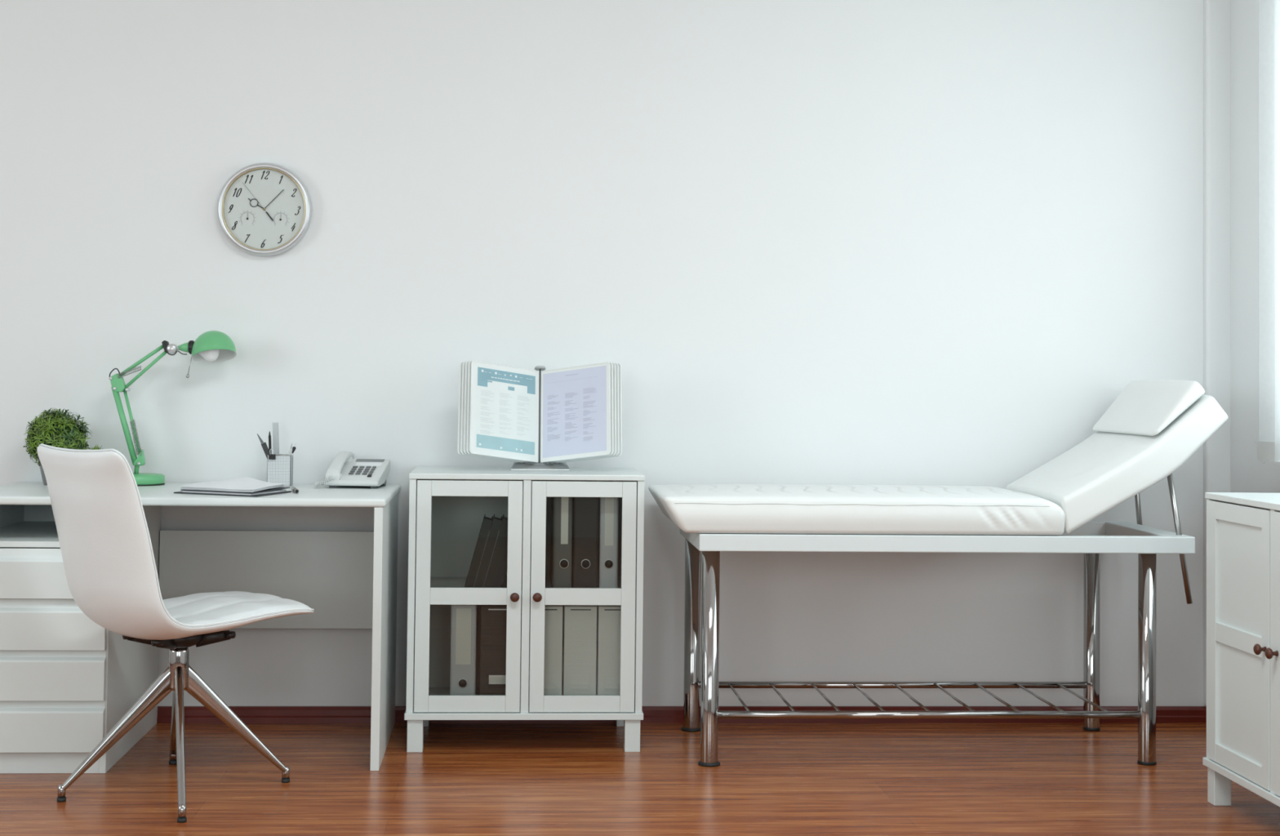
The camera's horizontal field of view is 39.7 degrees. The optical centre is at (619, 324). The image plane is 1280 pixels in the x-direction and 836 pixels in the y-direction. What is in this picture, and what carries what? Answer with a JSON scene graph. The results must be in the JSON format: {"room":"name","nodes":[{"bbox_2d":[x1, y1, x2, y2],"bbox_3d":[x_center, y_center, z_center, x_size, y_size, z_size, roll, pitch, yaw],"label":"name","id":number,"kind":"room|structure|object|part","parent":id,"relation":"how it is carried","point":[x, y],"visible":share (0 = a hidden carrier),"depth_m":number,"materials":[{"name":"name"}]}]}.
{"room":"examination room","nodes":[
{"label":"examination room","id":0,"kind":"room"},
{"bbox_2d":[0,0,1204,706],"bbox_3d":[-0.939,-0.118,5.629,6.418,2.720,0.120,1,-2,-4],"label":"wall","id":1,"kind":"structure","parent":0,"point":[935,242],"depth_m":5.64,"materials":[{"name":"paint"}]},
{"bbox_2d":[217,162,311,256],"bbox_3d":[-1.111,-0.360,5.546,0.293,0.293,0.039,1,-2,-4],"label":"wall clock","id":2,"kind":"object","parent":1,"relation":"attached to","point":[264,209],"visible":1,"depth_m":5.54,"materials":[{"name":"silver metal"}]},
{"bbox_2d":[156,706,1206,723],"bbox_3d":[-1.050,1.213,5.512,6.018,0.050,0.016,1,-2,-4],"label":"baseboard","id":3,"kind":"structure","parent":1,"relation":"attached to","point":[193,714],"depth_m":5.58,"materials":[{"name":"brown wood"}]},
{"bbox_2d":[1203,0,1231,706],"bbox_3d":[1.935,-0.122,5.748,0.090,2.700,0.060,1,-2,-4],"label":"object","id":4,"kind":"structure","parent":1,"relation":"attached to","point":[1216,13],"depth_m":5.72,"materials":[{"name":"paint"}]},
{"bbox_2d":[0,722,1279,835],"bbox_3d":[-0.719,1.151,1.793,6.418,0.060,7.720,1,-2,-4],"label":"floor","id":5,"kind":"structure","parent":0,"point":[922,779],"depth_m":4.71,"materials":[{"name":"laminate"}]},
{"bbox_2d":[36,443,314,822],"bbox_3d":[-1.142,0.759,4.601,0.557,0.895,0.641,-1,-2,38],"label":"office chair","id":6,"kind":"object","parent":5,"relation":"on","point":[104,540],"visible":1,"depth_m":4.44,"materials":[{"name":"white plastic"}]},
{"bbox_3d":[-1.287,1.032,4.524,0.278,0.324,0.023,2,-2,-26],"label":"leg","id":7,"kind":"part","parent":6,"relation":"part of","materials":[{"name":"silver metal"}]},
{"bbox_3d":[-1.143,0.812,4.599,0.239,0.048,0.180,2,-3,-44],"label":"mounting plate","id":8,"kind":"part","parent":6,"relation":"part of","materials":[{"name":"black plastic"}]},
{"bbox_2d":[162,591,310,624],"bbox_3d":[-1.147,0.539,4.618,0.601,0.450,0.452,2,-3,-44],"label":"seat cushion","id":9,"kind":"object","parent":6,"relation":"on","point":[229,607],"depth_m":4.60,"materials":[{"name":"white leather"}]},
{"bbox_3d":[-1.002,1.039,4.655,0.277,0.324,0.023,1,-2,-24],"label":"leg","id":10,"kind":"part","parent":6,"relation":"part of","materials":[{"name":"silver metal"}]},
{"bbox_2d":[0,481,400,773],"bbox_3d":[-1.254,0.852,5.147,1.175,0.742,0.732,1,-2,-4],"label":"writing desk","id":11,"kind":"object","parent":5,"relation":"on","point":[67,679],"visible":0.8,"depth_m":4.89,"materials":[{"name":"white laminate"}]},
{"bbox_3d":[-1.597,0.671,4.783,0.424,0.132,0.037,1,-2,-4],"label":"drawer","id":12,"kind":"part","parent":11,"relation":"part of","materials":[{"name":"white laminate"}]},
{"bbox_3d":[-1.601,1.080,4.769,0.424,0.135,0.037,1,-2,-4],"label":"drawer","id":13,"kind":"part","parent":11,"relation":"part of","materials":[{"name":"white laminate"}]},
{"bbox_3d":[-1.600,0.944,4.774,0.424,0.132,0.037,1,-2,-4],"label":"drawer","id":14,"kind":"part","parent":11,"relation":"part of","materials":[{"name":"white laminate"}]},
{"bbox_3d":[-1.598,0.807,4.778,0.424,0.136,0.037,1,-2,-4],"label":"drawer","id":15,"kind":"part","parent":11,"relation":"part of","materials":[{"name":"white laminate"}]},
{"bbox_2d":[22,408,92,484],"bbox_3d":[-1.696,0.367,5.354,0.211,0.231,0.202,1,-2,-4],"label":"potted plant","id":16,"kind":"object","parent":11,"relation":"on","point":[53,429],"visible":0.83,"depth_m":5.30,"materials":[{"name":"green plant"}]},
{"bbox_3d":[-1.685,0.431,5.350,0.150,0.103,0.150,1,-2,-4],"label":"pot","id":17,"kind":"part","parent":16,"relation":"part of","materials":[{"name":"white ceramic"}]},
{"bbox_2d":[90,444,102,449],"bbox_3d":[-1.570,0.420,5.312,0.064,0.124,0.060,1,-2,-4],"label":"succulent","id":18,"kind":"object","parent":11,"relation":"on","point":[95,447],"visible":0.05,"depth_m":5.31,"materials":[{"name":"green plant"}]},
{"bbox_2d":[108,330,236,485],"bbox_3d":[-1.366,0.252,5.410,0.381,0.472,0.172,1,-2,-4],"label":"desk lamp","id":19,"kind":"object","parent":11,"relation":"on","point":[211,346],"visible":0.98,"depth_m":5.39,"materials":[{"name":"green metal"}]},
{"bbox_3d":[-1.507,0.305,5.396,0.086,0.239,0.018,1,-2,-4],"label":"arm","id":20,"kind":"part","parent":19,"relation":"part of","materials":[{"name":"green metal"}]},
{"bbox_3d":[-1.483,0.309,5.405,0.068,0.230,0.009,1,-2,-4],"label":"arm","id":21,"kind":"part","parent":19,"relation":"part of","materials":[{"name":"green metal"}]},
{"bbox_3d":[-1.471,0.437,5.398,0.016,0.040,0.014,1,-2,-4],"label":"post","id":22,"kind":"part","parent":19,"relation":"part of","materials":[{"name":"green metal"}]},
{"bbox_3d":[-1.463,0.112,5.413,0.150,0.111,0.011,1,-2,-4],"label":"arm","id":23,"kind":"part","parent":19,"relation":"part of","materials":[{"name":"green metal"}]},
{"bbox_3d":[-1.448,0.139,5.405,0.133,0.123,0.010,1,-2,-4],"label":"arm","id":24,"kind":"part","parent":19,"relation":"part of","materials":[{"name":"green metal"}]},
{"bbox_3d":[-1.311,0.126,5.398,0.020,0.075,0.012,1,-2,-23],"label":"switch rod","id":25,"kind":"part","parent":19,"relation":"part of","materials":[{"name":"metal"}]},
{"bbox_3d":[-1.264,0.084,5.415,0.079,0.058,0.052,1,-2,-4],"label":"bulb","id":26,"kind":"part","parent":19,"relation":"part of","materials":[{"name":"white glass"}]},
{"bbox_3d":[-1.241,0.068,5.423,0.135,0.100,0.135,1,-2,-4],"label":"lamp shade","id":27,"kind":"part","parent":19,"relation":"part of","materials":[{"name":"green metal"}]},
{"bbox_2d":[173,486,291,497],"bbox_3d":[-1.105,0.472,5.059,0.327,0.015,0.223,0,-2,24],"label":"notebook","id":28,"kind":"object","parent":11,"relation":"on","point":[275,491],"visible":0.7,"depth_m":4.97,"materials":[{"name":"paper"}]},
{"bbox_2d":[179,476,284,492],"bbox_3d":[-1.102,0.454,5.053,0.292,0.028,0.210,0,-2,24],"label":"paper sheets","id":29,"kind":"object","parent":28,"relation":"on","point":[242,484],"visible":1,"depth_m":5.01,"materials":[{"name":"white paper"}]},
{"bbox_3d":[-1.070,0.790,5.496,0.704,0.300,0.018,1,-2,-4],"label":"modesty panel","id":30,"kind":"part","parent":11,"relation":"part of","materials":[{"name":"white laminate"}]},
{"bbox_2d":[266,453,293,486],"bbox_3d":[-1.040,0.445,5.428,0.071,0.094,0.071,1,-2,-4],"label":"pencil holder","id":31,"kind":"object","parent":11,"relation":"on","point":[280,469],"visible":0.84,"depth_m":5.39,"materials":[{"name":"metal"}]},
{"bbox_2d":[257,433,270,459],"bbox_3d":[-1.074,0.397,5.411,0.070,0.128,0.009,1,-2,0],"label":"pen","id":32,"kind":"object","parent":31,"relation":"in","point":[264,446],"visible":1,"depth_m":5.41,"materials":[{"name":"black plastic"}]},
{"bbox_3d":[-1.097,0.348,5.412,0.022,0.030,0.002,1,-2,-4],"label":"blade","id":33,"kind":"part","parent":32,"relation":"part of","materials":[{"name":"grey metal"}]},
{"bbox_3d":[-1.067,0.410,5.410,0.057,0.102,0.009,1,-2,0],"label":"handle","id":34,"kind":"part","parent":32,"relation":"part of","materials":[{"name":"black plastic"}]},
{"bbox_2d":[268,431,271,453],"bbox_3d":[-1.068,0.407,5.421,0.017,0.162,0.008,0,-2,27],"label":"pen","id":35,"kind":"object","parent":31,"relation":"in","point":[269,435],"visible":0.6,"depth_m":5.42,"materials":[{"name":"plastic"}]},
{"bbox_2d":[268,448,275,459],"bbox_3d":[-1.058,0.393,5.394,0.020,0.034,0.013,1,-2,-4],"label":"binder clip","id":36,"kind":"object","parent":31,"relation":"attached to","point":[271,456],"visible":1,"depth_m":5.39,"materials":[{"name":"black metal"}]},
{"bbox_2d":[272,422,279,454],"bbox_3d":[-1.054,0.395,5.436,0.028,0.189,0.008,1,-2,-4],"label":"ruler","id":37,"kind":"object","parent":31,"relation":"in","point":[275,425],"visible":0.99,"depth_m":5.44,"materials":[{"name":"grey"}]},
{"bbox_2d":[288,443,292,455],"bbox_3d":[-1.021,0.426,5.449,0.028,0.126,0.007,1,-2,-18],"label":"pencil","id":38,"kind":"object","parent":31,"relation":"in","point":[291,448],"visible":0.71,"depth_m":5.45,"materials":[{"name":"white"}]},
{"bbox_2d":[290,442,296,457],"bbox_3d":[-1.014,0.425,5.430,0.043,0.127,0.011,1,-2,-18],"label":"pen","id":39,"kind":"object","parent":31,"relation":"in","point":[294,447],"visible":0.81,"depth_m":5.43,"materials":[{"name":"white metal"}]},
{"bbox_2d":[290,486,298,493],"bbox_3d":[-0.937,0.477,5.117,0.012,0.013,0.138,1,-2,-16],"label":"marker pen","id":40,"kind":"object","parent":11,"relation":"on","point":[294,489],"visible":1,"depth_m":5.08,"materials":[{"name":"plastic"}]},
{"bbox_2d":[314,451,390,488],"bbox_3d":[-0.818,0.443,5.404,0.199,0.103,0.233,1,-2,3],"label":"telephone","id":41,"kind":"object","parent":11,"relation":"on","point":[344,470],"visible":1,"depth_m":5.37,"materials":[{"name":"plastic"}]},
{"bbox_3d":[-0.893,0.471,5.366,0.057,0.035,0.151,1,-2,-4],"label":"coiled cord","id":42,"kind":"part","parent":41,"relation":"part of","materials":[{"name":"plastic"}]},
{"bbox_3d":[-0.688,0.872,5.200,0.024,0.719,0.685,1,-2,-4],"label":"panel","id":43,"kind":"part","parent":11,"relation":"part of","materials":[{"name":"white laminate"}]},
{"bbox_2d":[404,466,644,752],"bbox_3d":[-0.285,0.840,5.327,0.688,0.800,0.464,1,-2,-4],"label":"base cabinet","id":44,"kind":"object","parent":5,"relation":"on","point":[448,505],"visible":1,"depth_m":5.13,"materials":[{"name":"white paint"}]},
{"bbox_3d":[-0.591,1.183,5.118,0.045,0.094,0.045,1,-2,-4],"label":"leg","id":45,"kind":"part","parent":44,"relation":"part of","materials":[{"name":"white paint"}]},
{"bbox_3d":[-0.614,1.195,5.500,0.045,0.094,0.045,1,-2,-4],"label":"leg","id":46,"kind":"part","parent":44,"relation":"part of","materials":[{"name":"white paint"}]},
{"bbox_2d":[449,604,478,694],"bbox_3d":[-0.466,0.969,5.310,0.074,0.310,0.287,1,-2,-4],"label":"binder","id":47,"kind":"object","parent":44,"relation":"on","point":[464,618],"visible":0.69,"depth_m":5.17,"materials":[{"name":"grey"}]},
{"bbox_3d":[-0.437,0.784,5.123,0.304,0.665,0.020,1,-2,-4],"label":"door","id":48,"kind":"part","parent":44,"relation":"part of","materials":[{"name":"white paint"}]},
{"bbox_2d":[464,514,493,586],"bbox_3d":[-0.419,0.674,5.265,0.080,0.212,0.171,1,-2,-4],"label":"book","id":49,"kind":"object","parent":44,"relation":"on","point":[478,552],"visible":0.84,"depth_m":5.18,"materials":[{"name":"grey paper"}]},
{"bbox_2d":[474,514,502,586],"bbox_3d":[-0.391,0.675,5.267,0.080,0.212,0.171,1,-2,-4],"label":"book","id":50,"kind":"object","parent":44,"relation":"on","point":[496,522],"visible":0.81,"depth_m":5.18,"materials":[{"name":"grey paper"}]},
{"bbox_2d":[479,604,506,694],"bbox_3d":[-0.363,0.976,5.294,0.105,0.299,0.260,1,-2,-4],"label":"box","id":51,"kind":"object","parent":44,"relation":"on","point":[493,617],"visible":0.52,"depth_m":5.17,"materials":[{"name":"brown cardboard"}]},
{"bbox_2d":[483,514,507,586],"bbox_3d":[-0.364,0.675,5.269,0.079,0.211,0.170,1,-2,-4],"label":"book","id":52,"kind":"object","parent":44,"relation":"on","point":[496,556],"visible":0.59,"depth_m":5.18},
{"bbox_2d":[493,534,507,587],"bbox_3d":[-0.338,0.678,5.270,0.078,0.206,0.170,1,-2,-4],"label":"book","id":53,"kind":"object","parent":44,"relation":"on","point":[502,568],"visible":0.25,"depth_m":5.18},
{"bbox_3d":[-0.303,0.785,5.109,0.027,0.027,0.026,1,-2,-4],"label":"knob","id":54,"kind":"part","parent":44,"relation":"part of","materials":[{"name":"brown wood"}]},
{"bbox_3d":[-0.289,1.137,5.328,0.688,0.019,0.444,1,-2,-4],"label":"board","id":55,"kind":"part","parent":44,"relation":"part of","materials":[{"name":"white paint"}]},
{"bbox_2d":[430,577,621,598],"bbox_3d":[-0.286,0.793,5.351,0.640,0.016,0.400,1,-2,-4],"label":"shelf","id":56,"kind":"object","parent":44,"relation":"attached to","point":[435,582],"depth_m":5.37,"materials":[{"name":"white paint"}]},
{"bbox_3d":[-0.238,0.786,5.112,0.027,0.027,0.026,1,-2,-4],"label":"knob","id":57,"kind":"part","parent":44,"relation":"part of","materials":[{"name":"brown wood"}]},
{"bbox_2d":[457,360,622,471],"bbox_3d":[-0.243,0.277,5.388,0.491,0.330,0.223,1,-2,-4],"label":"display stand","id":58,"kind":"object","parent":44,"relation":"on","point":[504,414],"visible":1,"depth_m":5.36,"materials":[{"name":"metal"}]},
{"bbox_3d":[-0.245,0.280,5.423,0.005,0.290,0.085,1,-2,-4],"label":"post","id":59,"kind":"part","parent":58,"relation":"part of","materials":[{"name":"silver metal"}]},
{"bbox_2d":[528,598,562,694],"bbox_3d":[-0.222,0.977,5.303,0.093,0.299,0.260,1,-2,-4],"label":"box","id":60,"kind":"object","parent":44,"relation":"on","point":[553,671],"visible":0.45,"depth_m":5.19,"materials":[{"name":"beige cardboard"}]},
{"bbox_2d":[550,480,573,587],"bbox_3d":[-0.176,0.629,5.339,0.056,0.312,0.287,1,-2,-4],"label":"binder","id":61,"kind":"object","parent":44,"relation":"on","point":[561,553],"visible":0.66,"depth_m":5.20,"materials":[{"name":"black"}]},
{"bbox_2d":[561,604,596,694],"bbox_3d":[-0.124,0.979,5.309,0.095,0.299,0.260,1,-2,-4],"label":"binder","id":62,"kind":"object","parent":44,"relation":"on","point":[579,621],"visible":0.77,"depth_m":5.19,"materials":[{"name":"beige cardboard"}]},
{"bbox_3d":[-0.107,0.788,5.144,0.304,0.665,0.020,1,-2,-4],"label":"door","id":63,"kind":"part","parent":44,"relation":"part of","materials":[{"name":"white paint"}]},
{"bbox_2d":[570,480,599,587],"bbox_3d":[-0.108,0.630,5.343,0.077,0.312,0.287,1,-2,-4],"label":"binder","id":64,"kind":"object","parent":44,"relation":"on","point":[585,510],"visible":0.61,"depth_m":5.20,"materials":[{"name":"black"}]},
{"bbox_2d":[596,480,618,587],"bbox_3d":[-0.041,0.631,5.347,0.054,0.312,0.287,1,-2,-4],"label":"binder","id":65,"kind":"object","parent":44,"relation":"on","point":[608,506],"visible":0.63,"depth_m":5.21,"materials":[{"name":"grey"}]},
{"bbox_2d":[595,604,620,694],"bbox_3d":[-0.024,0.980,5.315,0.094,0.299,0.260,1,-2,-4],"label":"box","id":66,"kind":"object","parent":44,"relation":"on","point":[608,616],"visible":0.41,"depth_m":5.20,"materials":[{"name":"beige cardboard"}]},
{"bbox_3d":[0.011,1.203,5.539,0.045,0.094,0.045,1,-2,-4],"label":"leg","id":67,"kind":"part","parent":44,"relation":"part of","materials":[{"name":"white paint"}]},
{"bbox_3d":[0.035,1.191,5.157,0.045,0.094,0.045,1,-2,-4],"label":"leg","id":68,"kind":"part","parent":44,"relation":"part of","materials":[{"name":"white paint"}]},
{"bbox_2d":[648,394,1227,767],"bbox_3d":[0.910,0.724,5.284,1.616,1.056,0.595,1,-2,-4],"label":"examination table","id":69,"kind":"object","parent":5,"relation":"on","point":[1051,508],"visible":0.91,"depth_m":5.03,"materials":[{"name":"white leather"}]},
{"bbox_3d":[0.224,0.949,5.479,0.050,0.596,0.050,1,-2,-4],"label":"leg","id":70,"kind":"part","parent":69,"relation":"part of","materials":[{"name":"silver metal"}]},
{"bbox_3d":[0.254,0.933,4.986,0.050,0.596,0.050,1,-2,-4],"label":"leg","id":71,"kind":"part","parent":69,"relation":"part of","materials":[{"name":"silver metal"}]},
{"bbox_3d":[0.849,1.120,5.513,1.225,0.021,0.021,1,-2,-4],"label":"rail","id":72,"kind":"part","parent":69,"relation":"part of","materials":[{"name":"silver metal"}]},
{"bbox_3d":[0.877,1.104,5.020,1.220,0.021,0.021,1,-2,-4],"label":"rail","id":73,"kind":"part","parent":69,"relation":"part of","materials":[{"name":"silver metal"}]},
{"bbox_3d":[0.912,0.628,5.285,1.418,0.048,0.570,1,-2,-4],"label":"frame","id":74,"kind":"part","parent":69,"relation":"part of","materials":[{"name":"white metal"}]},
{"bbox_3d":[1.479,0.965,5.557,0.050,0.596,0.050,1,-2,-4],"label":"leg","id":75,"kind":"part","parent":69,"relation":"part of","materials":[{"name":"silver metal"}]},
{"bbox_3d":[1.629,0.577,5.572,0.051,0.386,0.016,1,-2,-4],"label":"prop rod","id":76,"kind":"part","parent":69,"relation":"part of","materials":[{"name":"metal"}]},
{"bbox_3d":[1.506,0.950,5.064,0.050,0.596,0.050,1,-2,-4],"label":"leg","id":77,"kind":"part","parent":69,"relation":"part of","materials":[{"name":"silver metal"}]},
{"bbox_2d":[1093,379,1204,435],"bbox_3d":[1.584,0.247,5.340,0.156,0.162,0.548,1,-2,-4],"label":"headrest pillow","id":78,"kind":"object","parent":69,"relation":"on","point":[1147,406],"visible":1,"depth_m":5.25,"materials":[{"name":"white leather"}]},
{"bbox_3d":[1.612,0.614,5.108,0.077,0.380,0.016,1,-2,-4],"label":"prop rod","id":79,"kind":"part","parent":69,"relation":"part of","materials":[{"name":"metal"}]},
{"bbox_2d":[1202,492,1279,806],"bbox_3d":[1.764,0.828,4.229,0.484,0.800,0.808,1,-2,-4],"label":"base cabinet","id":80,"kind":"object","parent":5,"relation":"on","point":[1243,528],"visible":1,"depth_m":4.40,"materials":[{"name":"white paint"}]},
{"bbox_3d":[1.548,1.190,4.578,0.045,0.094,0.045,1,-2,-4],"label":"leg","id":81,"kind":"part","parent":80,"relation":"part of","materials":[{"name":"white paint"}]},
{"bbox_3d":[1.551,0.628,4.418,0.008,0.272,0.285,1,-2,-4],"label":"door panel","id":82,"kind":"part","parent":80,"relation":"part of","materials":[{"name":"white paint"}]},
{"bbox_3d":[1.547,0.938,4.408,0.008,0.270,0.285,1,-2,-4],"label":"door panel","id":83,"kind":"part","parent":80,"relation":"part of","materials":[{"name":"white paint"}]},
{"bbox_3d":[1.771,1.124,4.220,0.464,0.019,0.808,1,-2,-4],"label":"board","id":84,"kind":"part","parent":80,"relation":"part of","materials":[{"name":"white paint"}]},
{"bbox_3d":[1.534,0.778,4.249,0.026,0.027,0.027,1,-2,-4],"label":"knob","id":85,"kind":"part","parent":80,"relation":"part of","materials":[{"name":"brown wood"}]},
{"bbox_3d":[1.538,0.776,4.184,0.026,0.027,0.027,1,-2,-4],"label":"knob","id":86,"kind":"part","parent":80,"relation":"part of","materials":[{"name":"brown wood"}]},
{"bbox_3d":[1.571,0.771,4.023,0.020,0.665,0.364,1,-2,-4],"label":"door","id":87,"kind":"part","parent":80,"relation":"part of","materials":[{"name":"white paint"}]},
{"bbox_2d":[1230,0,1279,493],"bbox_3d":[2.311,-0.199,2.015,0.220,2.720,7.500,1,-2,-4],"label":"window frame","id":88,"kind":"structure","parent":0,"point":[1248,473],"depth_m":5.61,"materials":[{"name":"paint"}]},
{"bbox_2d":[1254,0,1279,464],"bbox_3d":[1.974,-0.456,4.137,0.052,1.656,2.240,1,-2,-4],"label":"vertical blind","id":89,"kind":"object","parent":88,"relation":"attached to","point":[1268,442],"visible":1,"depth_m":5.18,"materials":[{"name":"fabric"}]}
]}

